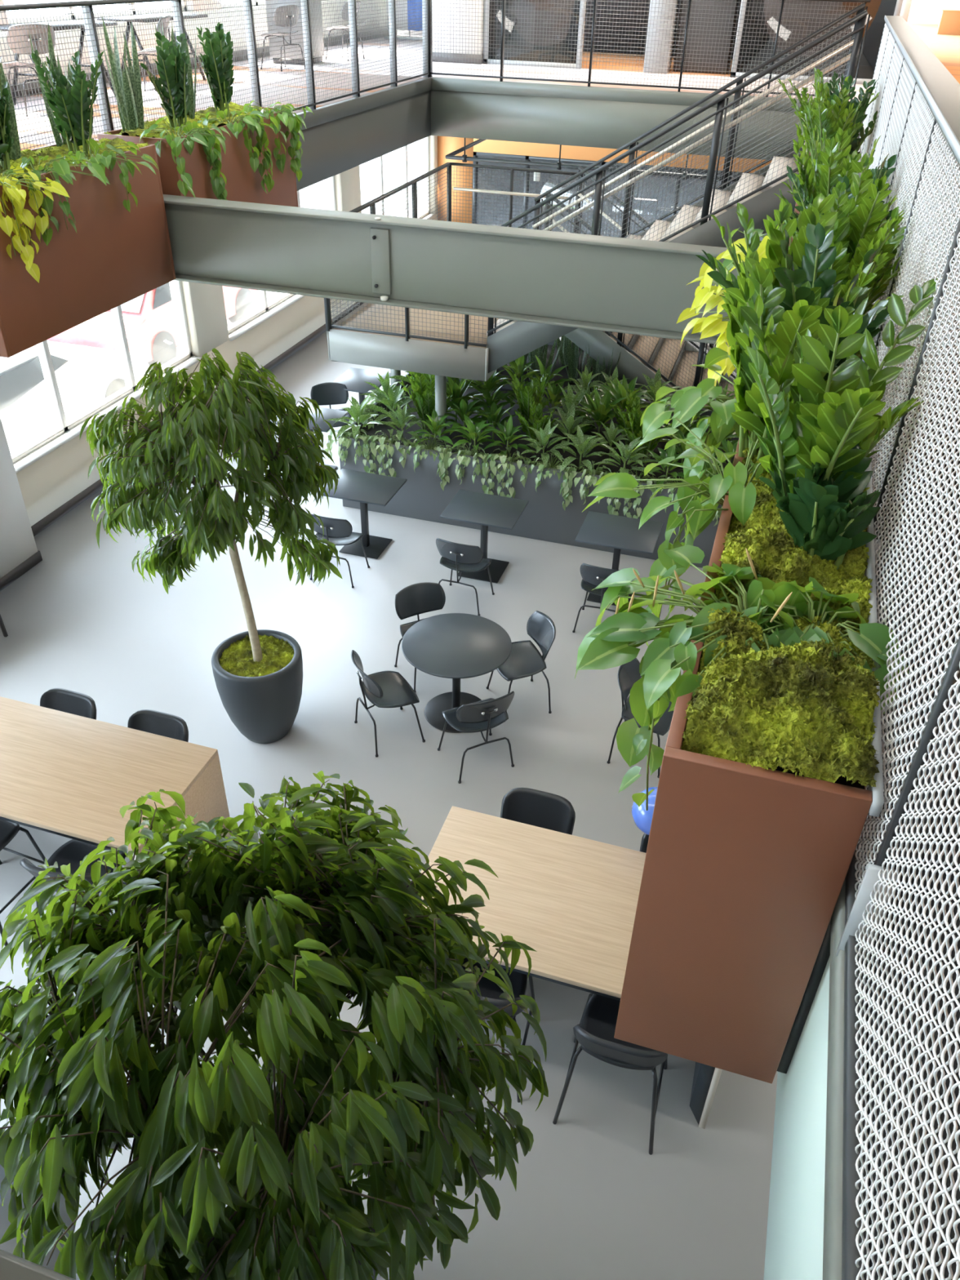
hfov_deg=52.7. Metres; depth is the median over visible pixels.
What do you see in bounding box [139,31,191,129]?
zamioculcas
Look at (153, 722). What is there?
chair
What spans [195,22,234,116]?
zamioculcas
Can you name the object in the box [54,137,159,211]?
pothos plant
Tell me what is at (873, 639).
pothos plant
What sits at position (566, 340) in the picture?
snake plant
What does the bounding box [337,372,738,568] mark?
planter
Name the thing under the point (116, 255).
planter box
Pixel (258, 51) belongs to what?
baseboard
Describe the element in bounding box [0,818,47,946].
chair
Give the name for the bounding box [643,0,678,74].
pier
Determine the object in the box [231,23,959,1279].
floor
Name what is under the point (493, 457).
trailing plant
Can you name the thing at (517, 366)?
leafy plant
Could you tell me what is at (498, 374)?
leafy plant
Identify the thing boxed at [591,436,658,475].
leafy plant
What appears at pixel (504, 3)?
gallery railing
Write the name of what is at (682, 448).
leafy plant
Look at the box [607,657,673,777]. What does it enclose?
chair
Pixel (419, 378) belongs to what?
zamioculcas
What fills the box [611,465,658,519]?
trailing plant
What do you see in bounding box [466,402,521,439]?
leafy plant
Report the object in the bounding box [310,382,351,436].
chair
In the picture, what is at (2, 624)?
armchair
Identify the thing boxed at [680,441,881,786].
moss
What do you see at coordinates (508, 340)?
staircase
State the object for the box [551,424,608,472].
leafy plant
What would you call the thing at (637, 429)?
leafy plant
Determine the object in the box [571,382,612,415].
leafy plant
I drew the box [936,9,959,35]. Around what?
cardboard box
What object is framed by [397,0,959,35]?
wall
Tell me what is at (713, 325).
pothos plant
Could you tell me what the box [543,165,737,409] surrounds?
staircase
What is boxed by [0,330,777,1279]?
floor
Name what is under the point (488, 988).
chair
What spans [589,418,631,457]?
leafy plant
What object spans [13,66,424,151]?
floor
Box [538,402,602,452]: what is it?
leafy plant
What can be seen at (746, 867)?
planter box
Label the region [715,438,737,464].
leafy plant
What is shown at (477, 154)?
window
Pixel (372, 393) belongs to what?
trailing plant
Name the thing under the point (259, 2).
window
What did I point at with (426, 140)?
window
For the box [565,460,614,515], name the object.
trailing plant
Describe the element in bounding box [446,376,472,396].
leafy plant
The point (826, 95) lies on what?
zamioculcas
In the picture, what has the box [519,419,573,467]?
leafy plant
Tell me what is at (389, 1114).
potted tree
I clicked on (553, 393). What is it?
leafy plant
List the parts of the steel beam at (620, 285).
splice plate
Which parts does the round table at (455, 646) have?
plate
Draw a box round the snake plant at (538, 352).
[524,337,564,383]
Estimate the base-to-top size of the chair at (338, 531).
0.812 m
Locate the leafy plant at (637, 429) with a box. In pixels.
[619,404,672,464]
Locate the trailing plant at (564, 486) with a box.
[520,452,576,510]
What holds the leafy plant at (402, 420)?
on the planter at (422, 496)
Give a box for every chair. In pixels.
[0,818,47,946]
[3,23,56,116]
[19,839,133,906]
[40,688,96,719]
[127,709,188,742]
[131,14,170,90]
[260,4,305,71]
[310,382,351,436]
[310,514,369,587]
[324,1,364,59]
[351,649,425,757]
[394,582,445,692]
[435,537,494,616]
[437,690,514,783]
[461,957,535,1102]
[485,610,555,713]
[500,787,575,835]
[552,992,667,1155]
[572,563,629,632]
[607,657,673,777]
[640,833,648,853]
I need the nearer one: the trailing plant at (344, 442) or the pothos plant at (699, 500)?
the pothos plant at (699, 500)
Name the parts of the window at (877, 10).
pane, pane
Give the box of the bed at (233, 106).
[103,102,271,138]
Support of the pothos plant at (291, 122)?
in the planter box at (243, 184)
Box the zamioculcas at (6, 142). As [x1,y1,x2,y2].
[0,56,13,173]
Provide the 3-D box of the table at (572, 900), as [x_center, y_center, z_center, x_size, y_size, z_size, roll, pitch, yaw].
[0.550,1.915,5.835,1.865,1.000,1.015,11,37,13]
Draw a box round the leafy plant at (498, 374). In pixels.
[471,373,504,389]
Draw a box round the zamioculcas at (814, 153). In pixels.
[782,122,921,206]
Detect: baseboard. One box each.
[10,28,389,97]
[31,302,358,536]
[432,52,483,64]
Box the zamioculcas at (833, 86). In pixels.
[813,71,877,156]
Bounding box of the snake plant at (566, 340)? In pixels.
[555,335,581,366]
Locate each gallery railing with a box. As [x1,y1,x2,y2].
[0,0,429,151]
[0,1248,75,1279]
[428,0,871,97]
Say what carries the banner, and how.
on the floor at (952, 877)
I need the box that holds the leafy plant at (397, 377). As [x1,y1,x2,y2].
[389,371,448,397]
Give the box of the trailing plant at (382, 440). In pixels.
[362,428,410,477]
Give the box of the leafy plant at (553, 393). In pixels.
[536,381,577,418]
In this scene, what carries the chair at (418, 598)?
on the floor at (590, 1201)
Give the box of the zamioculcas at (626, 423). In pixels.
[608,388,645,444]
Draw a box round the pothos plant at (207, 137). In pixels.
[138,117,231,199]
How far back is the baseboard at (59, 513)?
11.59 m
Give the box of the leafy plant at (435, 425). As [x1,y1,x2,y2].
[411,408,464,446]
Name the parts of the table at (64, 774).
under frame, panel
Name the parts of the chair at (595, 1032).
leg, leg, seat, backrest, leg, leg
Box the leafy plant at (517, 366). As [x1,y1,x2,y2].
[501,355,545,402]
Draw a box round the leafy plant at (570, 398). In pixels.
[542,382,604,433]
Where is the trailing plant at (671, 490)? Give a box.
[649,471,684,512]
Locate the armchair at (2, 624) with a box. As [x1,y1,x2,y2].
[0,614,8,637]
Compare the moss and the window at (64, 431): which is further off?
the window at (64, 431)
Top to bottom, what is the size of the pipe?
0.700 m
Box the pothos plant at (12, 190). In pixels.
[0,165,70,283]
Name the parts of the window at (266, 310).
sill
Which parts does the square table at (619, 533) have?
plate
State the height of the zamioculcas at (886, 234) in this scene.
0.629 m
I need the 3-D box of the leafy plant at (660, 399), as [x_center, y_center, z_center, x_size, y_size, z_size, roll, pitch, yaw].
[2.106,-2.681,11.402,0.636,0.491,0.605,-10,37,-16]
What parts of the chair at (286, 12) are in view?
leg, seat, leg, leg, backrest, leg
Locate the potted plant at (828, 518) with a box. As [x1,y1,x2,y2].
[758,443,880,569]
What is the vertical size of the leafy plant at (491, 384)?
0.577 m
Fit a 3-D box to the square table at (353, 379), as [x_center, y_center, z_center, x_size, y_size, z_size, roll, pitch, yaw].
[-1.590,-3.162,13.121,0.635,0.740,0.765,11,37,13]
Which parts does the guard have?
rail, foot plate, post, panel, post, panel, foot plate, post, panel, post, panel, panel, post, panel, panel, post, post, panel, post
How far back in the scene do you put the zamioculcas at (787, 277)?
2.73 m
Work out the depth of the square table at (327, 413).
11.88 m
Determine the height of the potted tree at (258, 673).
3.164 m
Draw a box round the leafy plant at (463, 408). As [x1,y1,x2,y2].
[438,398,490,438]
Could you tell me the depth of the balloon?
5.81 m
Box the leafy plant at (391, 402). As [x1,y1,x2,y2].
[359,384,422,428]
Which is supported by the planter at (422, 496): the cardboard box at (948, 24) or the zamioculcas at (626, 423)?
the zamioculcas at (626, 423)
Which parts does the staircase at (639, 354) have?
post, rail, post, handrail, rail, post, handrail, rail, panel, post, rail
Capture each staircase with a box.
[486,2,870,373]
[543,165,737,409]
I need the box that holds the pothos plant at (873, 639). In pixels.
[736,576,908,714]
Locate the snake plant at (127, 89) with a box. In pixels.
[102,16,144,136]
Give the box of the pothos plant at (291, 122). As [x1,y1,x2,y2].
[242,99,314,181]
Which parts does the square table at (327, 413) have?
plate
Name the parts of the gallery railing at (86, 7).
panel, rail, post, panel, post, panel, post, panel, post, panel, post, rail, panel, post, panel, post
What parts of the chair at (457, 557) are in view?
leg, leg, backrest, seat, leg, leg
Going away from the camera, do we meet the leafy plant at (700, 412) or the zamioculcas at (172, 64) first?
the zamioculcas at (172, 64)
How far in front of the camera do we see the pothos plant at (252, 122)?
8.33 m
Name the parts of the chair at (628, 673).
leg, backrest, seat, leg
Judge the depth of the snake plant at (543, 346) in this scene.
13.58 m
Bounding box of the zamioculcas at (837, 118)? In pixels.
[797,72,863,165]
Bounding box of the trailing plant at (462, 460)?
[441,442,488,493]
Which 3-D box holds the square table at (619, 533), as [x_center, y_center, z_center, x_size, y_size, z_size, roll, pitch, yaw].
[1.385,-0.785,9.885,0.765,0.740,0.635,11,37,13]
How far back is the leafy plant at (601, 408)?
11.06 m
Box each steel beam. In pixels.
[163,194,738,345]
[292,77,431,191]
[431,77,812,159]
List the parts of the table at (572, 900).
under frame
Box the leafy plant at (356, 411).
[325,393,383,438]
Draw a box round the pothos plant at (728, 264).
[721,220,795,275]
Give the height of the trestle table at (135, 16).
0.746 m
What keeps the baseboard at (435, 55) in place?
attached to the wall pier at (464, 5)
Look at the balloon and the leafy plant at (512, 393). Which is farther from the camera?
the leafy plant at (512, 393)
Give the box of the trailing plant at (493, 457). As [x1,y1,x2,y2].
[481,446,531,497]
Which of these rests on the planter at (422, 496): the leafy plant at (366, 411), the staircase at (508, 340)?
the leafy plant at (366, 411)
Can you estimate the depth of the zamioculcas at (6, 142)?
6.14 m
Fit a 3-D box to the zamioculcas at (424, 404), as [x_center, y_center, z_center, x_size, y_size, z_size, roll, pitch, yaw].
[-0.597,-2.747,11.238,0.617,0.682,0.431,15,38,18]
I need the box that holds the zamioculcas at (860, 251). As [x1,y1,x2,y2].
[822,203,907,315]
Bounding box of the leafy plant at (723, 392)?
[703,382,735,410]
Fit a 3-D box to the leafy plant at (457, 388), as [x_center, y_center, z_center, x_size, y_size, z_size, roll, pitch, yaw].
[-0.295,-2.861,11.488,0.810,0.583,0.714,-22,41,-29]
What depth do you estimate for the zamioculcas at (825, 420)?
2.31 m
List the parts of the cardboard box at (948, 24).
lid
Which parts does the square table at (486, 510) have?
plate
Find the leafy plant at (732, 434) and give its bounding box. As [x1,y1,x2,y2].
[699,417,738,457]
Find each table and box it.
[0,19,117,105]
[0,696,231,910]
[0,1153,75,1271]
[96,12,207,80]
[270,404,348,481]
[323,468,407,559]
[333,367,390,405]
[401,613,511,733]
[418,805,722,1128]
[440,489,528,583]
[574,511,662,605]
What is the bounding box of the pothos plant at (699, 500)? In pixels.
[582,411,776,646]
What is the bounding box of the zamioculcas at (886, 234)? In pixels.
[744,181,943,312]
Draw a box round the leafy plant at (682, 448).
[658,426,688,466]
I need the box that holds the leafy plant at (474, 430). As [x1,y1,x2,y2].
[451,413,495,449]
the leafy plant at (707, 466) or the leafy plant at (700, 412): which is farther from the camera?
the leafy plant at (700, 412)
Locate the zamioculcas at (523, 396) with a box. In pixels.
[511,370,549,425]
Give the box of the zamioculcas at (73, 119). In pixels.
[31,49,104,154]
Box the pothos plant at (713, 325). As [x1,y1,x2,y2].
[676,235,769,386]
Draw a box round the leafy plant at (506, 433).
[483,414,533,456]
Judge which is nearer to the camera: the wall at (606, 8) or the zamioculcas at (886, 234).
the zamioculcas at (886, 234)
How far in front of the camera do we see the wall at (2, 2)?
13.96 m
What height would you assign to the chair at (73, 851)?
0.922 m
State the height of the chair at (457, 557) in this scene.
0.812 m
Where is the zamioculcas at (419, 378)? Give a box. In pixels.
[405,371,435,415]
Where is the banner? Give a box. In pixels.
[384,0,422,40]
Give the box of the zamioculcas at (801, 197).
[777,153,910,232]
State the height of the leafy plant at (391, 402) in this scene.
0.514 m
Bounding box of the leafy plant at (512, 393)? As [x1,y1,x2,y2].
[500,377,537,413]
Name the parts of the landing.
post, post, rail, post, panel, post, rail, post, panel, rail, post, post, post, post, post, handrail, post, panel, rail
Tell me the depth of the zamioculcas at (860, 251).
3.37 m
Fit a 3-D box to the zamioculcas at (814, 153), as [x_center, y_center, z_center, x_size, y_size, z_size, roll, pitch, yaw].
[1.750,-2.080,4.615,0.640,0.638,0.536,4,36,4]
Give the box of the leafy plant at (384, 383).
[360,370,410,411]
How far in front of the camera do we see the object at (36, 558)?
10.11 m
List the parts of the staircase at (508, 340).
post, post, post, post, rail, rail, handrail, panel, handrail, rail, rail, post, post, post, post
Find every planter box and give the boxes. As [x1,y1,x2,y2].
[0,139,176,357]
[97,105,297,207]
[613,430,884,1084]
[788,147,861,246]
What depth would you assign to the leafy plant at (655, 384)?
11.69 m
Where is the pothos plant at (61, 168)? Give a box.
[4,154,110,245]
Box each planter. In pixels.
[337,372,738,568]
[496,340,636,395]
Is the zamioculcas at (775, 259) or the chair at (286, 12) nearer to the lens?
the zamioculcas at (775, 259)
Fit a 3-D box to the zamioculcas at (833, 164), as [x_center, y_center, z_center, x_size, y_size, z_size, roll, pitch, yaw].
[1.500,-1.852,4.264,0.496,0.664,0.429,24,41,28]
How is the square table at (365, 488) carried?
on the floor at (590, 1201)
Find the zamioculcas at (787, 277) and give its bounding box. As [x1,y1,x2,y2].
[695,222,889,380]
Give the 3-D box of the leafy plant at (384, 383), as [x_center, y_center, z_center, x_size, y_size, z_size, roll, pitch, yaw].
[-1.120,-3.006,11.757,0.638,0.474,0.606,8,36,10]
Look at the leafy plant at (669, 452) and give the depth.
10.24 m
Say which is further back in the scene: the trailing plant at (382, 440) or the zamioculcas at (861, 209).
the trailing plant at (382, 440)
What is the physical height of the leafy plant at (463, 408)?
0.541 m
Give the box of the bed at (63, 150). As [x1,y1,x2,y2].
[0,137,150,179]
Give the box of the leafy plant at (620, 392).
[579,375,653,419]
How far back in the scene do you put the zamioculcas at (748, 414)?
2.58 m
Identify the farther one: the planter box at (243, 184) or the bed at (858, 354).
the planter box at (243, 184)
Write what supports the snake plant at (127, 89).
in the planter box at (243, 184)
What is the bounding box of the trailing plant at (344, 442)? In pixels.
[324,425,370,472]
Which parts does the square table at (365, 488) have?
plate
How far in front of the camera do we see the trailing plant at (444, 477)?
10.81 m
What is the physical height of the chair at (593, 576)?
0.812 m
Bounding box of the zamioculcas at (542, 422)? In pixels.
[514,396,559,449]
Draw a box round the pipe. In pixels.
[444,137,740,182]
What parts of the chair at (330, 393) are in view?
backrest, seat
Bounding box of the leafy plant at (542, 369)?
[520,354,572,399]
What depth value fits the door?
14.84 m
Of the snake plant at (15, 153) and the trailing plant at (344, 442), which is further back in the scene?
the trailing plant at (344, 442)
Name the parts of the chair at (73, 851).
backrest, seat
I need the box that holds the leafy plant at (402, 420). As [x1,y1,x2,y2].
[379,404,423,443]
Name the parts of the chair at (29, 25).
leg, seat, leg, backrest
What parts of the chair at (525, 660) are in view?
leg, leg, seat, backrest, leg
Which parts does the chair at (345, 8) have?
leg, seat, leg, backrest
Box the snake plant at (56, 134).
[28,22,73,146]
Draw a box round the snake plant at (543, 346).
[538,344,545,355]
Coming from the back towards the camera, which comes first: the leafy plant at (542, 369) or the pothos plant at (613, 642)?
the leafy plant at (542, 369)
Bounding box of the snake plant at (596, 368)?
[586,343,620,392]
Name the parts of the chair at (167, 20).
seat, leg, backrest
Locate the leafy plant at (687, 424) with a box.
[656,413,698,454]
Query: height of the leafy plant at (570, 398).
0.585 m
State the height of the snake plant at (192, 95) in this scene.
0.773 m
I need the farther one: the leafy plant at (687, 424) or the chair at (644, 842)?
the leafy plant at (687, 424)
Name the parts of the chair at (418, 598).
leg, leg, seat, backrest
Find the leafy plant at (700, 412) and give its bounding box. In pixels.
[671,408,710,427]
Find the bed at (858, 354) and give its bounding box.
[852,332,862,359]
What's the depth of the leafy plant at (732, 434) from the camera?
10.80 m
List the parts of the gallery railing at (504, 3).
post, panel, post, panel, post, rail, panel, post, panel, panel, rail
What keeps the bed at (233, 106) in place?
in the planter box at (243, 184)
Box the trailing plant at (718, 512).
[712,494,725,525]
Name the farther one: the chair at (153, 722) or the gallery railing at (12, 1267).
the chair at (153, 722)
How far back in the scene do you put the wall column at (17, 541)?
9.87 m
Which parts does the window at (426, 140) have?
sill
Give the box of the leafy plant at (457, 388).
[446,376,498,422]
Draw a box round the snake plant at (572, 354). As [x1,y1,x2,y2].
[561,340,592,383]
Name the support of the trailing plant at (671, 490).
on the planter at (422, 496)
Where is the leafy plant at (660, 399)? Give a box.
[644,395,674,419]
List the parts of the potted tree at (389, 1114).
pot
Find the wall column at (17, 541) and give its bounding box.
[0,417,37,578]
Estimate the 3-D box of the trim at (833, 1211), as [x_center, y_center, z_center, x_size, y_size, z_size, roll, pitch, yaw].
[2.544,-2.777,6.659,0.033,0.085,15.010,11,37,13]
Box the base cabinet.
[265,0,324,65]
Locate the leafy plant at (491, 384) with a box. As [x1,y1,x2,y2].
[466,369,511,407]
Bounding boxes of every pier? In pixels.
[431,0,484,54]
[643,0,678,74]
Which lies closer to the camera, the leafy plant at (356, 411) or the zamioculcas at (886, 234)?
the zamioculcas at (886, 234)
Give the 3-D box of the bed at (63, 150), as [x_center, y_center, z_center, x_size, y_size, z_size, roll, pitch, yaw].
[-3.031,-3.209,6.518,0.639,0.118,1.933,11,37,13]
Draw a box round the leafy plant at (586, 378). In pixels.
[563,364,604,399]
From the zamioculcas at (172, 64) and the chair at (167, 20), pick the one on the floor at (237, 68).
the chair at (167, 20)
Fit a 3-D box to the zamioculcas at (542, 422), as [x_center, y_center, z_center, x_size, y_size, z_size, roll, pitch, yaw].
[0.645,-2.410,10.921,0.498,0.551,0.348,-6,36,-10]
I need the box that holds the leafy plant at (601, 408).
[562,385,632,438]
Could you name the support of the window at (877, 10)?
in the wall at (913, 11)
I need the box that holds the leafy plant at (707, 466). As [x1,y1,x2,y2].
[682,451,724,477]
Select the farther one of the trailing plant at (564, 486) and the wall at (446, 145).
the wall at (446, 145)
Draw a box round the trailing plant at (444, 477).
[399,434,453,490]
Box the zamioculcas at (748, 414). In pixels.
[720,247,876,461]
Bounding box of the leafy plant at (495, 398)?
[471,386,511,422]
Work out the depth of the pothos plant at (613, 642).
2.13 m
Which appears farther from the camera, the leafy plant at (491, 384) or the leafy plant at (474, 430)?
the leafy plant at (491, 384)
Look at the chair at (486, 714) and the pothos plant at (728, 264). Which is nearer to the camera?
the pothos plant at (728, 264)
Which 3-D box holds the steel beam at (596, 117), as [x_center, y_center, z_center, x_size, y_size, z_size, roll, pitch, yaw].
[2.049,-7.196,13.418,5.785,0.740,0.090,11,37,13]
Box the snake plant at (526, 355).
[506,353,528,373]
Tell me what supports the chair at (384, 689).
on the floor at (590, 1201)
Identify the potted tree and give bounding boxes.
[0,770,548,1279]
[79,348,342,743]
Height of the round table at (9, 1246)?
0.740 m
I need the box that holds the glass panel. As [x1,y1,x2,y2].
[763,955,830,1279]
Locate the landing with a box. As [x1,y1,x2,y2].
[324,162,577,438]
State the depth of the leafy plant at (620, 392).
11.42 m
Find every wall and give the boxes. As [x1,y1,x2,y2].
[0,0,386,84]
[16,135,437,526]
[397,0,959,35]
[437,135,772,223]
[582,0,741,58]
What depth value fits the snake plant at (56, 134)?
6.83 m
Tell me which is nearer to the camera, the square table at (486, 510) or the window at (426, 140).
the square table at (486, 510)
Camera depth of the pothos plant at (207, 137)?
7.59 m
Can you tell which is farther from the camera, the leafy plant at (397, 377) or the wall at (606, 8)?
the wall at (606, 8)
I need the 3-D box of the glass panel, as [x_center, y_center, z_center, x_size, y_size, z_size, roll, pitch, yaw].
[2.559,-2.480,6.893,0.030,0.640,15.020,11,37,13]
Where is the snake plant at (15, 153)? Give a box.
[0,62,21,159]
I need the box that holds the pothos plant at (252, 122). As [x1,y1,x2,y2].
[196,108,279,194]
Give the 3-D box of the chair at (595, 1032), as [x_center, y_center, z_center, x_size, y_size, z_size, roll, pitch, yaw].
[0.774,2.286,5.393,0.573,0.922,0.570,11,37,13]
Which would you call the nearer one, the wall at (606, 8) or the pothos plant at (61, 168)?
the pothos plant at (61, 168)
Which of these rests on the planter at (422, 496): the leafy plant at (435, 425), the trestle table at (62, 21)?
the leafy plant at (435, 425)
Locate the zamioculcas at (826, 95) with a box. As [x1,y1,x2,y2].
[777,67,879,159]
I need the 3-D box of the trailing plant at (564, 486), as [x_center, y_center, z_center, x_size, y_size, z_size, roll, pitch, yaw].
[0.765,-1.743,10.605,0.599,0.562,0.526,11,37,13]
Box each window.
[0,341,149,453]
[8,0,186,23]
[10,280,202,472]
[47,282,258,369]
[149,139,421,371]
[221,0,325,8]
[227,175,336,341]
[376,136,435,219]
[471,151,767,249]
[483,0,902,84]
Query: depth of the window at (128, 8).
12.04 m
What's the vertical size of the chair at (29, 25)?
0.812 m
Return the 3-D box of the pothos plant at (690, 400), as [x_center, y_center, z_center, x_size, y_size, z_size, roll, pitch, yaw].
[0.789,-0.689,3.202,0.540,0.470,0.579,11,37,13]
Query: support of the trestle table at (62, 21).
on the floor at (237, 68)
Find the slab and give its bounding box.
[862,851,869,1278]
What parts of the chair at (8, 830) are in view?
leg, seat, leg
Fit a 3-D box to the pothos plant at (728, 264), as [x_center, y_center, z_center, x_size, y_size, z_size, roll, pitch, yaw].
[1.394,-1.779,4.691,0.514,0.547,0.465,-26,44,-33]
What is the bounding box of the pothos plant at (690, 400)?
[640,346,739,481]
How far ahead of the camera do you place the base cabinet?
14.83 m
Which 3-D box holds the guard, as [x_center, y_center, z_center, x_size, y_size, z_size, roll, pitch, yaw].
[1.828,-1.850,4.287,0.132,1.162,9.780,11,37,13]
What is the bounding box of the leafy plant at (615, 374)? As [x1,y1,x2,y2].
[589,365,640,410]
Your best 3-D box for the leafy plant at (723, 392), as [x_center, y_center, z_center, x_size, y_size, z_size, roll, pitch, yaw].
[2.852,-2.789,11.581,0.645,0.491,0.643,-12,38,-18]
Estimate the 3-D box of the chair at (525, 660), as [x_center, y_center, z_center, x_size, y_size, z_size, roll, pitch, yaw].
[0.372,0.204,8.399,0.496,0.812,0.502,-9,37,-15]
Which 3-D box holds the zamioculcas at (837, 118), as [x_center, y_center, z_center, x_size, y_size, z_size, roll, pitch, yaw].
[2.230,-3.296,6.306,0.366,0.679,0.582,2,35,1]
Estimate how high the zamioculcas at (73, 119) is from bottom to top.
0.690 m
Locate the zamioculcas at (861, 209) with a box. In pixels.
[783,152,907,262]
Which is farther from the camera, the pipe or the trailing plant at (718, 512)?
the pipe
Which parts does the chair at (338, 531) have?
leg, backrest, seat, leg, leg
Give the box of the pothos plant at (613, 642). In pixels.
[574,544,821,810]
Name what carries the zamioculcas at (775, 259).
in the planter box at (746, 867)
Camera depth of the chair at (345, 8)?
15.46 m
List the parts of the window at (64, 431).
sill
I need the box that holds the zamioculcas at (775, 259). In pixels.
[711,193,903,319]
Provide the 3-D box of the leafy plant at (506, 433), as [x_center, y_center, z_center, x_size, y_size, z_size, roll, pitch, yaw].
[0.323,-2.220,10.732,0.594,0.441,0.585,10,36,12]
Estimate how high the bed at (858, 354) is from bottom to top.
0.159 m
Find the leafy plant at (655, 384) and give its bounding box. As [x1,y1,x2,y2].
[626,367,685,411]
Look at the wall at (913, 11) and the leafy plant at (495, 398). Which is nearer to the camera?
the leafy plant at (495, 398)
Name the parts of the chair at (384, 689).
leg, backrest, leg, seat, leg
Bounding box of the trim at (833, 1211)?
[822,880,844,1279]
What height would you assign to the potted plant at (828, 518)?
0.317 m
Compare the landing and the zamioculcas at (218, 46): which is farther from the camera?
the landing
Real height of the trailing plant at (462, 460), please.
0.552 m
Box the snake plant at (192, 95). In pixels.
[154,20,196,119]
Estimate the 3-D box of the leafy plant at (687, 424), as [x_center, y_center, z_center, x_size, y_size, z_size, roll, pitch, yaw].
[2.242,-2.322,10.904,0.600,0.489,0.609,10,36,12]
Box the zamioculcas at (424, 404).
[398,373,453,431]
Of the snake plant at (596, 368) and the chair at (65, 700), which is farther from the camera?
the snake plant at (596, 368)
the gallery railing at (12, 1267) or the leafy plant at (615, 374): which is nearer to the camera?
the gallery railing at (12, 1267)
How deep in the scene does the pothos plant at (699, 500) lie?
2.61 m
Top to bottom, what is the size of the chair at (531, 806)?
0.922 m
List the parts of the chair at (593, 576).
leg, leg, seat, backrest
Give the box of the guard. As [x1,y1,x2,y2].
[836,15,959,1279]
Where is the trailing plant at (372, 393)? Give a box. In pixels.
[367,385,406,405]
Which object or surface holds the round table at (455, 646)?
on the floor at (590, 1201)
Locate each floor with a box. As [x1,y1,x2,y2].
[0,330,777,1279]
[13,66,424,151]
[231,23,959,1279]
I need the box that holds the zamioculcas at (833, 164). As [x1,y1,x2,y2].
[773,127,881,231]
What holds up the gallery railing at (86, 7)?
on the floor at (237, 68)
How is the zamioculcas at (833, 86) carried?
in the planter box at (859, 161)
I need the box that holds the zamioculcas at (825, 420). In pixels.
[724,275,938,511]
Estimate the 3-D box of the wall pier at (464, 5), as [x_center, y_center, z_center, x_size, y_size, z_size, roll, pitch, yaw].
[-0.253,-10.917,15.107,0.850,3.270,0.800,11,37,13]
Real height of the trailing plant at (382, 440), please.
0.595 m
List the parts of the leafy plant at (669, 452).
stem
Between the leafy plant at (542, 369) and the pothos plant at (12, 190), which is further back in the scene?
the leafy plant at (542, 369)
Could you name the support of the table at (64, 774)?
on the floor at (590, 1201)
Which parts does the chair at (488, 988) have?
seat, backrest, leg, leg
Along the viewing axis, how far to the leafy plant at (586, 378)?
11.97 m
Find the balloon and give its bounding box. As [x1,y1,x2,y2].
[631,786,657,835]
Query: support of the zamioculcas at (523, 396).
on the planter at (422, 496)
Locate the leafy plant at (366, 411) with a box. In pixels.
[348,404,386,429]
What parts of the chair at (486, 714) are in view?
leg, leg, seat, backrest, leg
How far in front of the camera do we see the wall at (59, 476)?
13.38 m
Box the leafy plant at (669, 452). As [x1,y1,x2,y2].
[639,444,684,488]
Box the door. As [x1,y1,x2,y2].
[673,0,739,74]
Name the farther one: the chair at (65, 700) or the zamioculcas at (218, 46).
the zamioculcas at (218, 46)

